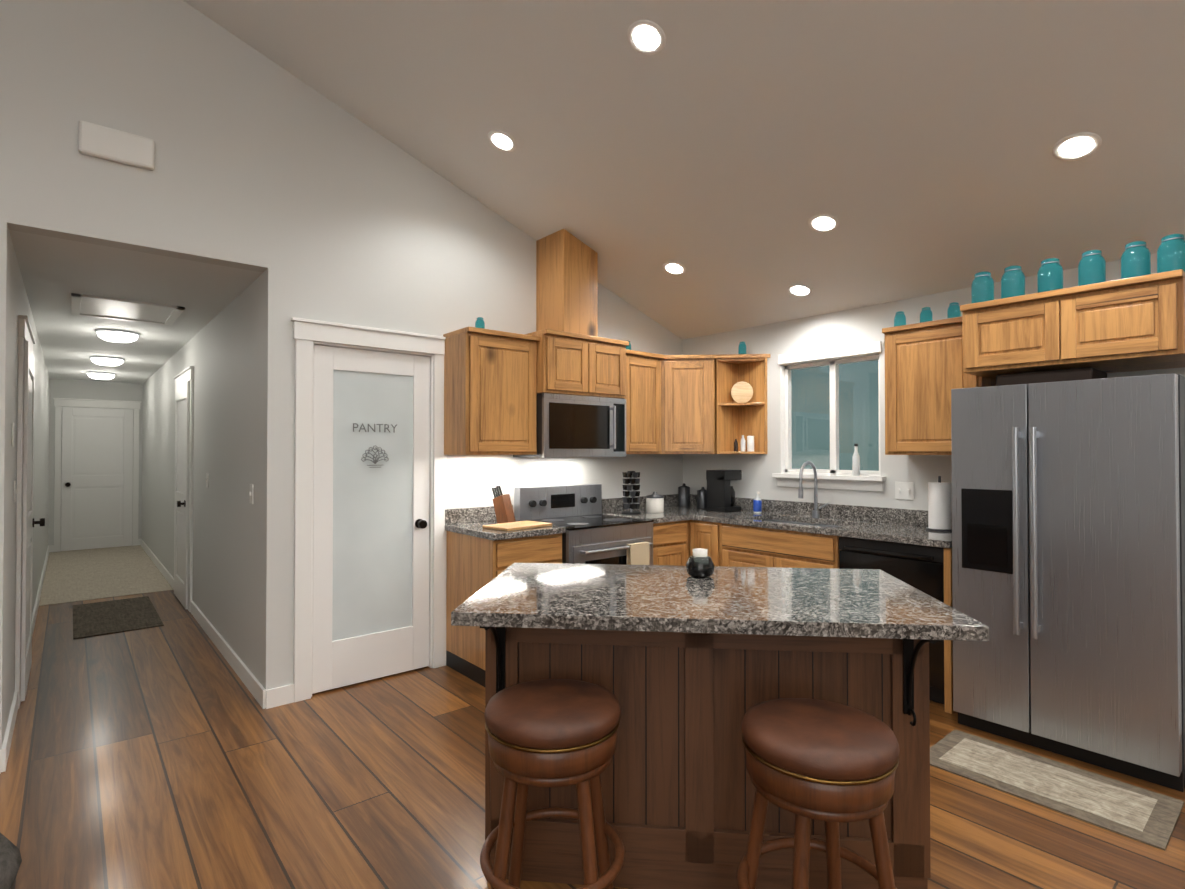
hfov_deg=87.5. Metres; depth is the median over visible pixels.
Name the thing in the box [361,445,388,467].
decal
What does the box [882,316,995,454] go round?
upper cabinet
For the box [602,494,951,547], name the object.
countertop
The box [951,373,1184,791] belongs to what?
refrigerator
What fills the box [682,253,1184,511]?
wall
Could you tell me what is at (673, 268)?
recessed light
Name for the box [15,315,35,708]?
door frame
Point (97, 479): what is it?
end door
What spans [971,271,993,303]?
mason jar
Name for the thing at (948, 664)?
cabinet end panel
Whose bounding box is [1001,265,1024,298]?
mason jar
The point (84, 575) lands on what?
floor
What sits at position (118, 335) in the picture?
ceiling fixture
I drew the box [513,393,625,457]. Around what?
microwave
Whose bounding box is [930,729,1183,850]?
kitchen rug
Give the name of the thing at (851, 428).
window glass
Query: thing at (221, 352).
wall
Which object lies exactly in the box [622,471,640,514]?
pod carousel
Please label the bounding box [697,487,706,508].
canister
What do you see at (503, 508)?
knife block
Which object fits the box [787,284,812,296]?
recessed light
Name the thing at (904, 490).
outlet
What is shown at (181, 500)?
door
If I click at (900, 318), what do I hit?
mason jar
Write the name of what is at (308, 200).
wall
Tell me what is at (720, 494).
coffee maker
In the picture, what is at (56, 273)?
ceiling
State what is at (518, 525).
cutting board
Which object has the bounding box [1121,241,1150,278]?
mason jar
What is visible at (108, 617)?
mat
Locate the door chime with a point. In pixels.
(106, 143)
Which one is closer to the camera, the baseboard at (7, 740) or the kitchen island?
the kitchen island
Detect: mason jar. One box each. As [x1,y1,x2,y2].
[475,317,484,328]
[738,342,745,353]
[894,311,905,326]
[920,307,932,322]
[947,302,960,318]
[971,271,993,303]
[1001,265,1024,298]
[1037,258,1062,292]
[1078,250,1105,285]
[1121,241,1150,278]
[1157,234,1184,272]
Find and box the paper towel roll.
[926,476,951,531]
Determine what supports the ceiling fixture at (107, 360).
attached to the ceiling at (56, 273)
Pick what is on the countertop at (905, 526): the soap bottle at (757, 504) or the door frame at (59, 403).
the soap bottle at (757, 504)
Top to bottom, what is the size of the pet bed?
0.129 m
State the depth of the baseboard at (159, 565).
7.36 m
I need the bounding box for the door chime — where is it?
[78,120,154,169]
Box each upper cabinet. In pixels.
[443,327,539,454]
[524,329,628,398]
[625,349,663,453]
[661,354,714,453]
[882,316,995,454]
[960,269,1184,379]
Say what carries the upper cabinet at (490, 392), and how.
attached to the wall at (308, 200)
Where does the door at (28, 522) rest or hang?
in the wall at (18, 302)
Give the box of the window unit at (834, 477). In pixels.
[772,341,885,490]
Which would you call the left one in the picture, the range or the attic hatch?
the attic hatch
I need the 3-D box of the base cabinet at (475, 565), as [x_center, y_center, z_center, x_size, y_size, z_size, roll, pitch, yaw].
[-0.575,1.009,4.014,0.514,0.885,0.618,1,-1,-40]
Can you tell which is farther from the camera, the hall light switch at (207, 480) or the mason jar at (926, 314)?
the hall light switch at (207, 480)
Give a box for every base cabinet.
[446,531,561,686]
[653,520,686,565]
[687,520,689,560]
[690,520,840,568]
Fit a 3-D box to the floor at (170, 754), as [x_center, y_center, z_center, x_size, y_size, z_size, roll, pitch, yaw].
[-1.933,1.469,1.097,10.240,0.100,10.920,1,-1,-40]
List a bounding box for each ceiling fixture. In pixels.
[86,372,115,379]
[90,356,124,365]
[95,329,139,342]
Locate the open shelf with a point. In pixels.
(734, 420)
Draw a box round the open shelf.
[713,354,769,453]
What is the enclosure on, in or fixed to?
attached to the wall at (308, 200)
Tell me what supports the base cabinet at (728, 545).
on the floor at (170, 754)
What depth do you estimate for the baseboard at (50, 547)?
5.94 m
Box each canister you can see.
[678,483,689,506]
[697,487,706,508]
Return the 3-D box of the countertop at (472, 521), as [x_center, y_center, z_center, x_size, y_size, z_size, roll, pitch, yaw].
[-0.576,0.495,4.009,0.529,0.138,0.633,1,-1,-40]
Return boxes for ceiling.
[9,230,262,383]
[183,0,1184,339]
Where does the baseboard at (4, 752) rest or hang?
attached to the wall at (308, 200)
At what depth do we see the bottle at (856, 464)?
4.32 m
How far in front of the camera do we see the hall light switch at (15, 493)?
3.20 m
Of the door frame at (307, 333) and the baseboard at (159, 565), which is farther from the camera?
the baseboard at (159, 565)
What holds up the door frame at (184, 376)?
attached to the wall at (221, 352)
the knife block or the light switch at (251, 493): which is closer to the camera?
the light switch at (251, 493)
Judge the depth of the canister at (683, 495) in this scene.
5.36 m
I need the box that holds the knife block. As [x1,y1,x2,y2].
[492,486,515,522]
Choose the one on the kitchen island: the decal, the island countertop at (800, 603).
the island countertop at (800, 603)
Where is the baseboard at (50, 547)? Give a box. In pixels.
[32,545,52,636]
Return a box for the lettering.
[353,423,397,432]
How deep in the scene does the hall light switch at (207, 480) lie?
4.83 m
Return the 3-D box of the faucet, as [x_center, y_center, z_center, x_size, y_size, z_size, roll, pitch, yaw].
[1.577,0.325,4.415,0.243,0.410,0.129,1,-1,-40]
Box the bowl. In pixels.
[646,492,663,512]
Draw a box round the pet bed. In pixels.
[0,833,21,888]
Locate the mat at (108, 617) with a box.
[73,596,163,638]
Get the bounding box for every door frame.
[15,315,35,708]
[53,398,140,551]
[174,366,193,611]
[291,317,446,701]
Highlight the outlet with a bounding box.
[895,482,913,499]
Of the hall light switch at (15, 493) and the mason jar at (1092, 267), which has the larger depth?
the hall light switch at (15, 493)
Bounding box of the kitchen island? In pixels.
[480,627,934,888]
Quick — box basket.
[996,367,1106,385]
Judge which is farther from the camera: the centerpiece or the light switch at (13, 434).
the light switch at (13, 434)
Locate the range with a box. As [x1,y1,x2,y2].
[514,484,653,564]
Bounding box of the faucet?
[798,461,828,517]
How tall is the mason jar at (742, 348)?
0.111 m
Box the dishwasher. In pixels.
[839,536,944,704]
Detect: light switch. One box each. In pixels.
[12,422,14,446]
[13,480,17,501]
[206,473,208,487]
[249,484,252,503]
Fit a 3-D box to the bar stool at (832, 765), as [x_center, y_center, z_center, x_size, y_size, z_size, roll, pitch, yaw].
[0.586,1.075,1.611,0.409,0.706,0.409,0,-1,-11]
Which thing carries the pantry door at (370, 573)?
in the wall at (308, 200)
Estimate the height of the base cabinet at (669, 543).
0.885 m
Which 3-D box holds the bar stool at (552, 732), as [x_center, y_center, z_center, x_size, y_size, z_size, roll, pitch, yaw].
[-0.113,1.076,1.762,0.409,0.706,0.409,0,-1,6]
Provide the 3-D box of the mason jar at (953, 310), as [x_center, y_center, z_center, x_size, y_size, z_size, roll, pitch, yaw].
[2.192,-0.796,3.754,0.071,0.126,0.070,1,-1,-40]
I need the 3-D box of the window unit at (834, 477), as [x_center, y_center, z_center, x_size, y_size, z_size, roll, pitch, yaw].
[1.743,-0.190,4.556,0.182,1.025,0.855,1,-1,-40]
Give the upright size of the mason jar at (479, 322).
0.111 m
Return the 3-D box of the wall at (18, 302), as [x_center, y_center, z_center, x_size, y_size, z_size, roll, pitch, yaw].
[-5.199,0.235,5.722,0.120,2.470,7.700,1,-1,-40]
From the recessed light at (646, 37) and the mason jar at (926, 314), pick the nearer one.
the recessed light at (646, 37)
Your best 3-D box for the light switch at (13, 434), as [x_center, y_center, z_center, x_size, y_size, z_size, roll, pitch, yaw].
[-2.885,-0.049,3.084,0.006,0.120,0.090,1,-1,-40]
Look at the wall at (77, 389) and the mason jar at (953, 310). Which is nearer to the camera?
the mason jar at (953, 310)
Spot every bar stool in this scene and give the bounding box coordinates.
[480,679,624,888]
[737,698,899,888]
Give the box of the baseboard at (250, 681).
[190,601,268,708]
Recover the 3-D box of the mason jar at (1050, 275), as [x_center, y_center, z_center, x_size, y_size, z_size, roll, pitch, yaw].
[2.289,-0.833,3.097,0.105,0.185,0.103,1,-1,-40]
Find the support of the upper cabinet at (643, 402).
attached to the wall at (308, 200)
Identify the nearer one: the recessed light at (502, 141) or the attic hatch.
the recessed light at (502, 141)
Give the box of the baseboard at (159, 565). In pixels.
[139,539,173,588]
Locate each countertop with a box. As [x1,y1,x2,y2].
[445,505,565,540]
[451,563,988,642]
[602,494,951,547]
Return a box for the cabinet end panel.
[944,548,954,713]
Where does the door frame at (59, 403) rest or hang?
attached to the wall at (77, 389)
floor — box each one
[0,590,1184,888]
[39,545,173,605]
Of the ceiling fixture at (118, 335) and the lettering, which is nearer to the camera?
the lettering
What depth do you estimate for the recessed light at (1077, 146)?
2.68 m
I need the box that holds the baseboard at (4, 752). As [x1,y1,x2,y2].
[0,745,8,773]
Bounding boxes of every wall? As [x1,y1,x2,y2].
[0,0,682,749]
[4,232,49,735]
[48,379,142,550]
[141,273,262,682]
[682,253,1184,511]
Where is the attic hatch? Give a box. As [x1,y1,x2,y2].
[71,293,184,325]
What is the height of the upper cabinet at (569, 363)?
0.423 m
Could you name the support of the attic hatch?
in the ceiling at (56, 273)
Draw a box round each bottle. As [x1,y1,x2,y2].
[753,492,761,512]
[852,444,859,475]
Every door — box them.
[20,340,44,701]
[61,407,132,550]
[174,381,189,608]
[312,345,429,693]
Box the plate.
[731,381,752,402]
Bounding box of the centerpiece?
[686,548,714,577]
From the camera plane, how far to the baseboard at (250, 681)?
3.99 m
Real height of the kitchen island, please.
0.890 m
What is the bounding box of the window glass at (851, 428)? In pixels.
[791,360,878,470]
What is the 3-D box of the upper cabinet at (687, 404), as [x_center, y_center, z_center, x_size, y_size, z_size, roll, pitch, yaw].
[0.780,-0.318,5.186,0.598,0.795,0.598,1,-1,-40]
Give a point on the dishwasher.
(920, 567)
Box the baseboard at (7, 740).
[2,691,17,750]
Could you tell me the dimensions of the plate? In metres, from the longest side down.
0.176 x 0.176 x 0.015 m
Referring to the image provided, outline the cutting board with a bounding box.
[482,520,551,530]
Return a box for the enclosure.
[536,229,597,336]
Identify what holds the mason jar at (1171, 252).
on the upper cabinet at (1136, 323)
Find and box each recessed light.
[488,130,515,151]
[627,20,665,54]
[663,262,685,274]
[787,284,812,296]
[808,214,838,232]
[1052,132,1101,160]
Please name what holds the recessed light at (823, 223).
in the ceiling at (723, 152)
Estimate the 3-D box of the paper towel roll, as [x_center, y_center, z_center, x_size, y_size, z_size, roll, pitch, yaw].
[2.125,0.358,3.789,0.150,0.330,0.150,1,-1,-40]
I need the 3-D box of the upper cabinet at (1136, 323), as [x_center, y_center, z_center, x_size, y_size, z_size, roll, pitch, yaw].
[2.467,-0.561,3.156,0.643,0.355,0.860,1,-1,-40]
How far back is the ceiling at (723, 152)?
3.07 m
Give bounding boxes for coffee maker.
[706,470,741,511]

